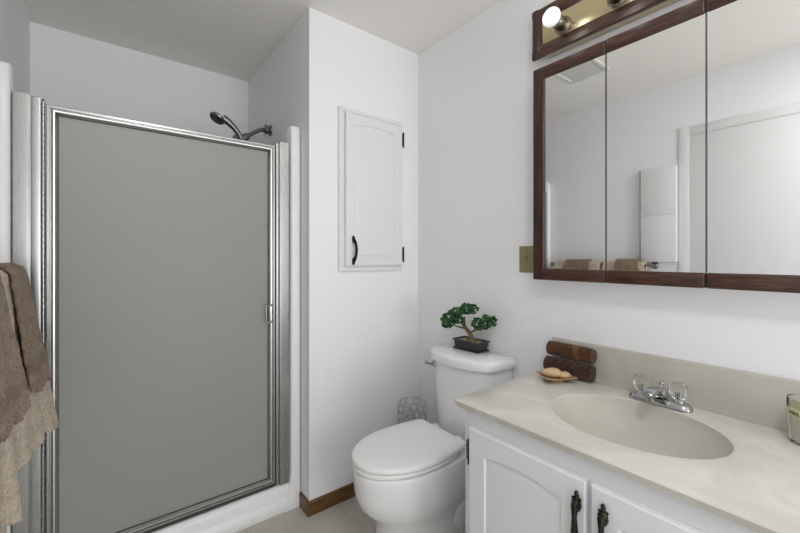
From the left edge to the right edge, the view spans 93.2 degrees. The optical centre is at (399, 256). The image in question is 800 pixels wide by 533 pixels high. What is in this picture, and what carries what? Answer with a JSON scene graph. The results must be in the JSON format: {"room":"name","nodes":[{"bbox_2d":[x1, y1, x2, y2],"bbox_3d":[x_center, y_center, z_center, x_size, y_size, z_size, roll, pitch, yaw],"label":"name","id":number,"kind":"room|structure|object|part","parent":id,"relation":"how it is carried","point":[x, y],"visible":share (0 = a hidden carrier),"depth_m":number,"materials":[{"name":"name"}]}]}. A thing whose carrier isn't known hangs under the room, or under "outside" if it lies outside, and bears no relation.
{"room":"bathroom","nodes":[
{"label":"bathroom","id":0,"kind":"room"},
{"bbox_2d":[0,0,29,94],"bbox_3d":[-0.625,0.020,0.229,0.100,2.440,4.230,0,0,-38],"label":"wall","id":1,"kind":"structure","parent":0,"point":[14,19],"depth_m":1.64,"materials":[{"name":"white paint"}]},
{"bbox_3d":[-1.043,0.058,0.921,0.092,0.052,0.787,0,0,-38],"label":"towel bar","id":2,"kind":"object","parent":1,"relation":"attached to","visible":0},
{"bbox_2d":[0,429,23,532],"bbox_3d":[-0.887,0.332,0.800,0.116,0.603,0.305,0,0,-38],"label":"bath towel","id":3,"kind":"object","parent":2,"relation":"hanging from","point":[11,513],"visible":0.57,"depth_m":0.84,"materials":[{"name":"beige fabric"}]},
{"bbox_2d":[0,275,30,442],"bbox_3d":[-0.869,0.191,0.775,0.146,0.360,0.176,0,0,-38],"label":"hand towel","id":4,"kind":"object","parent":3,"relation":"on","point":[15,403],"visible":1,"depth_m":0.82,"materials":[{"name":"brown fabric"}]},
{"bbox_2d":[0,269,58,472],"bbox_3d":[-1.089,0.302,1.080,0.142,0.541,0.396,0,0,-38],"label":"bath towel","id":5,"kind":"object","parent":2,"relation":"hanging from","point":[41,417],"visible":0.4,"depth_m":1.07,"materials":[{"name":"beige fabric"}]},
{"bbox_2d":[0,263,52,392],"bbox_3d":[-1.090,0.200,1.070,0.150,0.368,0.221,0,0,-38],"label":"hand towel","id":6,"kind":"object","parent":5,"relation":"on","point":[35,357],"visible":1,"depth_m":1.06,"materials":[{"name":"brown fabric"}]},
{"bbox_2d":[30,22,247,150],"bbox_3d":[-1.533,0.020,2.267,1.176,2.440,0.100,0,0,-38],"label":"wall","id":7,"kind":"structure","parent":0,"point":[68,70],"depth_m":2.18,"materials":[{"name":"white paint"}]},
{"bbox_2d":[23,0,501,81],"bbox_3d":[0.079,-1.250,0.842,1.965,0.100,4.330,0,0,-38],"label":"ceiling","id":8,"kind":"structure","parent":0,"point":[231,38],"depth_m":1.93,"materials":[{"name":"white paint"}]},
{"bbox_2d":[236,496,375,532],"bbox_3d":[0.079,1.290,0.842,1.965,0.100,4.330,0,0,-38],"label":"floor","id":9,"kind":"structure","parent":0,"point":[346,516],"depth_m":1.76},
{"bbox_2d":[0,61,299,532],"bbox_3d":[-1.188,0.296,1.906,1.070,1.888,0.889,0,0,-38],"label":"shower stall","id":10,"kind":"object","parent":9,"relation":"on","point":[241,514],"visible":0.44,"depth_m":1.78,"materials":[{"name":"white"}]},
{"bbox_2d":[12,91,288,532],"bbox_3d":[-0.929,0.274,1.570,0.959,1.667,0.072,0,0,-38],"label":"shower door","id":11,"kind":"structure","parent":10,"relation":"attached to","point":[167,248],"depth_m":1.52,"materials":[{"name":"grey glass"}]},
{"bbox_3d":[-0.615,0.268,1.786,0.021,0.095,0.049,0,0,13],"label":"door pull","id":12,"kind":"part","parent":11,"relation":"part of","materials":[{"name":"silver metal"}]},
{"bbox_2d":[398,397,426,422],"bbox_3d":[0.066,1.012,2.049,0.160,0.452,0.160,0,0,12],"label":"wire basket","id":13,"kind":"object","parent":9,"relation":"on","point":[402,406],"visible":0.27,"depth_m":2.07,"materials":[{"name":"silver metal"}]},
{"bbox_2d":[351,342,515,532],"bbox_3d":[0.121,0.845,1.645,0.695,0.790,0.408,0,0,-38],"label":"toilet","id":14,"kind":"object","parent":9,"relation":"on","point":[410,476],"visible":0.87,"depth_m":1.55,"materials":[{"name":"white ceramic"}]},
{"bbox_3d":[0.015,0.822,1.595,0.461,0.020,0.350,0,0,-38],"label":"seat","id":15,"kind":"part","parent":14,"relation":"part of","materials":[{"name":"white plastic"}]},
{"bbox_3d":[0.015,0.797,1.595,0.465,0.023,0.356,0,0,-38],"label":"lid","id":16,"kind":"part","parent":14,"relation":"part of","materials":[{"name":"white plastic"}]},
{"bbox_3d":[0.091,1.036,1.654,0.648,0.407,0.352,0,0,-38],"label":"bowl","id":17,"kind":"part","parent":14,"relation":"part of","materials":[{"name":"white ceramic"}]},
{"bbox_3d":[0.156,0.528,1.875,0.059,0.032,0.032,0,0,31],"label":"flush lever","id":18,"kind":"part","parent":14,"relation":"part of","materials":[{"name":"silver metal"}]},
{"bbox_2d":[440,302,497,353],"bbox_3d":[0.327,0.335,1.802,0.167,0.231,0.272,0,0,-38],"label":"bonsai","id":19,"kind":"object","parent":14,"relation":"on","point":[468,343],"visible":1,"depth_m":1.81,"materials":[{"name":"green plant"}]},
{"bbox_3d":[0.313,0.666,1.794,0.200,0.337,0.372,0,0,-38],"label":"tank","id":20,"kind":"part","parent":14,"relation":"part of","materials":[{"name":"white ceramic"}]},
{"bbox_3d":[0.306,0.474,1.789,0.226,0.048,0.408,0,0,-38],"label":"tank lid","id":21,"kind":"part","parent":14,"relation":"part of","materials":[{"name":"white ceramic"}]},
{"bbox_2d":[466,410,756,532],"bbox_3d":[0.654,0.864,1.060,0.586,0.752,0.817,0,0,-38],"label":"vanity cabinet","id":22,"kind":"object","parent":9,"relation":"on","point":[517,482],"visible":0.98,"depth_m":0.98,"materials":[{"name":"white wood"}]},
{"bbox_3d":[0.338,0.840,1.059,0.019,0.600,0.371,0,0,-38],"label":"door","id":23,"kind":"part","parent":22,"relation":"part of","materials":[{"name":"white wood"}]},
{"bbox_3d":[0.422,0.652,0.911,0.037,0.174,0.024,0,0,-38],"label":"handle","id":24,"kind":"part","parent":22,"relation":"part of","materials":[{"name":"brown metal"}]},
{"bbox_3d":[0.460,0.652,0.862,0.037,0.174,0.024,0,0,-38],"label":"handle","id":25,"kind":"part","parent":22,"relation":"part of","materials":[{"name":"brown metal"}]},
{"bbox_2d":[454,337,799,532],"bbox_3d":[0.663,0.461,1.070,0.561,0.261,0.867,0,0,-38],"label":"countertop","id":26,"kind":"structure","parent":22,"relation":"on","point":[733,458],"depth_m":1.05,"materials":[{"name":"stone"}]},
{"bbox_2d":[536,371,577,381],"bbox_3d":[0.584,0.451,1.413,0.117,0.024,0.091,0,0,-5],"label":"soap dish","id":27,"kind":"object","parent":26,"relation":"on","point":[553,379],"visible":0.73,"depth_m":1.40,"materials":[{"name":"brown wood"}]},
{"bbox_2d":[541,367,560,377],"bbox_3d":[0.571,0.433,1.419,0.057,0.036,0.066,0,0,-38],"label":"soap","id":28,"kind":"object","parent":27,"relation":"on","point":[552,372],"visible":1,"depth_m":1.40,"materials":[{"name":"beige"}]},
{"bbox_2d":[559,371,570,378],"bbox_3d":[0.609,0.438,1.403,0.045,0.026,0.039,0,0,-38],"label":"soap","id":29,"kind":"object","parent":27,"relation":"on","point":[564,374],"visible":0.96,"depth_m":1.39,"materials":[{"name":"beige"}]},
{"bbox_2d":[543,356,596,381],"bbox_3d":[0.650,0.426,1.456,0.063,0.065,0.184,0,0,-38],"label":"rolled towel","id":30,"kind":"object","parent":26,"relation":"on","point":[583,371],"visible":0.95,"depth_m":1.42,"materials":[{"name":"brown fabric"}]},
{"bbox_2d":[546,340,596,363],"bbox_3d":[0.656,0.362,1.453,0.059,0.061,0.176,0,0,-38],"label":"rolled towel","id":31,"kind":"object","parent":30,"relation":"on","point":[565,350],"visible":1,"depth_m":1.43,"materials":[{"name":"brown fabric"}]},
{"bbox_2d":[629,374,692,412],"bbox_3d":[0.788,0.424,1.168,0.134,0.078,0.172,0,0,-38],"label":"faucet","id":32,"kind":"object","parent":26,"relation":"on","point":[679,391],"visible":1,"depth_m":1.15,"materials":[{"name":"silver metal"}]},
{"bbox_3d":[0.788,0.409,1.232,0.050,0.048,0.050,0,0,-38],"label":"knob","id":33,"kind":"part","parent":32,"relation":"part of","materials":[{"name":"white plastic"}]},
{"bbox_3d":[0.788,0.424,1.168,0.134,0.049,0.044,0,0,-38],"label":"spout","id":34,"kind":"part","parent":32,"relation":"part of","materials":[{"name":"silver metal"}]},
{"bbox_3d":[0.819,0.452,1.192,0.052,0.021,0.172,0,0,-38],"label":"plate","id":35,"kind":"part","parent":32,"relation":"part of","materials":[{"name":"silver metal"}]},
{"bbox_3d":[0.850,0.409,1.152,0.050,0.048,0.050,0,0,-38],"label":"knob","id":36,"kind":"part","parent":32,"relation":"part of","materials":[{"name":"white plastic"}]},
{"bbox_3d":[0.850,0.427,1.152,0.032,0.033,0.032,0,0,-38],"label":"stem","id":37,"kind":"part","parent":32,"relation":"part of","materials":[{"name":"silver metal"}]},
{"bbox_2d":[786,394,799,444],"bbox_3d":[1.014,0.408,0.933,0.086,0.110,0.086,0,0,-38],"label":"candle jar","id":38,"kind":"object","parent":26,"relation":"on","point":[792,400],"visible":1,"depth_m":0.94,"materials":[{"name":"clear glass"}]},
{"bbox_3d":[0.572,0.840,0.759,0.019,0.600,0.367,0,0,-38],"label":"door","id":39,"kind":"part","parent":22,"relation":"part of","materials":[{"name":"white wood"}]},
{"bbox_2d":[248,7,417,500],"bbox_3d":[-0.466,0.020,2.415,0.689,2.440,0.980,0,0,-38],"label":"wall","id":40,"kind":"structure","parent":0,"point":[359,329],"depth_m":1.95,"materials":[{"name":"white paint"}]},
{"bbox_2d":[210,112,272,140],"bbox_3d":[-0.914,-0.195,2.142,0.170,1.179,0.355,0,0,39],"label":"shower","id":41,"kind":"object","parent":40,"relation":"attached to","point":[216,117],"visible":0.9,"depth_m":2.06,"materials":[{"name":"silver metal"}]},
{"bbox_3d":[-0.832,-0.716,2.186,0.135,0.090,0.024,0,0,-43],"label":"arm","id":42,"kind":"part","parent":41,"relation":"part of","materials":[{"name":"grey metal"}]},
{"bbox_2d":[299,482,355,516],"bbox_3d":[-0.195,1.206,2.056,0.699,0.068,0.105,0,0,-38],"label":"baseboard","id":43,"kind":"structure","parent":40,"relation":"attached to","point":[312,507],"depth_m":1.87,"materials":[{"name":"brown wood"}]},
{"bbox_2d":[338,106,403,271],"bbox_3d":[-0.132,-0.344,2.010,0.409,0.836,0.067,0,0,-38],"label":"upper cabinet","id":44,"kind":"object","parent":40,"relation":"attached to","point":[370,146],"visible":1,"depth_m":1.99,"materials":[{"name":"white wood"}]},
{"bbox_3d":[-0.228,-0.034,1.917,0.021,0.153,0.038,0,0,-38],"label":"handle","id":45,"kind":"part","parent":44,"relation":"part of","materials":[{"name":"black metal"}]},
{"bbox_2d":[452,336,489,353],"bbox_3d":[0.345,0.426,1.841,0.092,0.048,0.164,0,0,-38],"label":"pot","id":46,"kind":"object","parent":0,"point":[466,343],"depth_m":1.81,"materials":[{"name":"grey"}]},
{"bbox_2d":[418,0,799,422],"bbox_3d":[0.814,0.020,1.416,0.100,2.440,4.330,0,0,-38],"label":"wall","id":47,"kind":"structure","parent":0,"point":[475,84],"depth_m":1.75,"materials":[{"name":"white paint"}]},
{"bbox_2d":[519,246,532,272],"bbox_3d":[0.551,0.010,1.658,0.018,0.116,0.070,0,0,-38],"label":"switch plate","id":48,"kind":"object","parent":47,"relation":"attached to","point":[525,252],"visible":0.91,"depth_m":1.66,"materials":[{"name":"gold metal"}]},
{"bbox_2d":[532,0,679,60],"bbox_3d":[0.808,-0.918,1.216,0.154,0.198,0.884,0,0,-38],"label":"vanity light","id":49,"kind":"object","parent":47,"relation":"attached to","point":[560,26],"visible":1,"depth_m":1.42,"materials":[{"name":"brown wood"}]},
{"bbox_2d":[542,6,570,34],"bbox_3d":[0.597,-0.906,1.447,0.104,0.070,0.070,0,0,-38],"label":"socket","id":50,"kind":"object","parent":49,"relation":"attached to","point":[559,23],"depth_m":1.44,"materials":[{"name":"metal"}]},
{"bbox_3d":[0.831,-0.918,1.234,0.004,0.102,0.804,0,0,-38],"label":"brass panel","id":51,"kind":"part","parent":49,"relation":"part of","materials":[{"name":"beige"}]},
{"bbox_2d":[606,0,624,8],"bbox_3d":[0.720,-0.906,1.290,0.104,0.070,0.070,0,0,-38],"label":"socket","id":52,"kind":"object","parent":49,"relation":"attached to","point":[610,4],"depth_m":1.32,"materials":[{"name":"silver metal"}]},
{"bbox_2d":[533,0,799,292],"bbox_3d":[0.836,-0.336,1.239,0.082,0.856,0.851,0,0,-38],"label":"upper cabinet","id":53,"kind":"object","parent":47,"relation":"attached to","point":[666,147],"visible":1,"depth_m":1.16,"materials":[{"name":"brown"}]},
{"bbox_3d":[0.638,-0.336,1.444,0.019,0.856,0.285,0,0,-38],"label":"door","id":54,"kind":"part","parent":53,"relation":"part of","materials":[{"name":"brown wood"}]},
{"bbox_3d":[0.654,-0.334,1.424,0.005,0.763,0.235,0,0,-38],"label":"glass","id":55,"kind":"part","parent":53,"relation":"part of","materials":[{"name":"white mirror"}]},
{"bbox_3d":[0.813,-0.336,1.220,0.020,0.856,0.279,0,0,-38],"label":"door","id":56,"kind":"part","parent":53,"relation":"part of","materials":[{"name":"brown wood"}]},
{"bbox_3d":[0.812,-0.334,1.219,0.005,0.763,0.279,0,0,-38],"label":"glass","id":57,"kind":"part","parent":53,"relation":"part of","materials":[{"name":"white mirror"}]},
{"bbox_3d":[0.986,-0.336,0.996,0.021,0.856,0.283,0,0,-38],"label":"door","id":58,"kind":"part","parent":53,"relation":"part of","materials":[{"name":"brown wood"}]},
{"bbox_3d":[0.970,-0.334,1.015,0.005,0.763,0.233,0,0,-38],"label":"glass","id":59,"kind":"part","parent":53,"relation":"part of","materials":[{"name":"white mirror"}]},
{"bbox_2d":[552,337,799,430],"bbox_3d":[0.880,0.397,1.220,0.032,0.132,0.837,0,0,-38],"label":"backsplash","id":60,"kind":"structure","parent":47,"relation":"attached to","point":[748,396],"depth_m":1.14,"materials":[{"name":"stone"}]}
]}

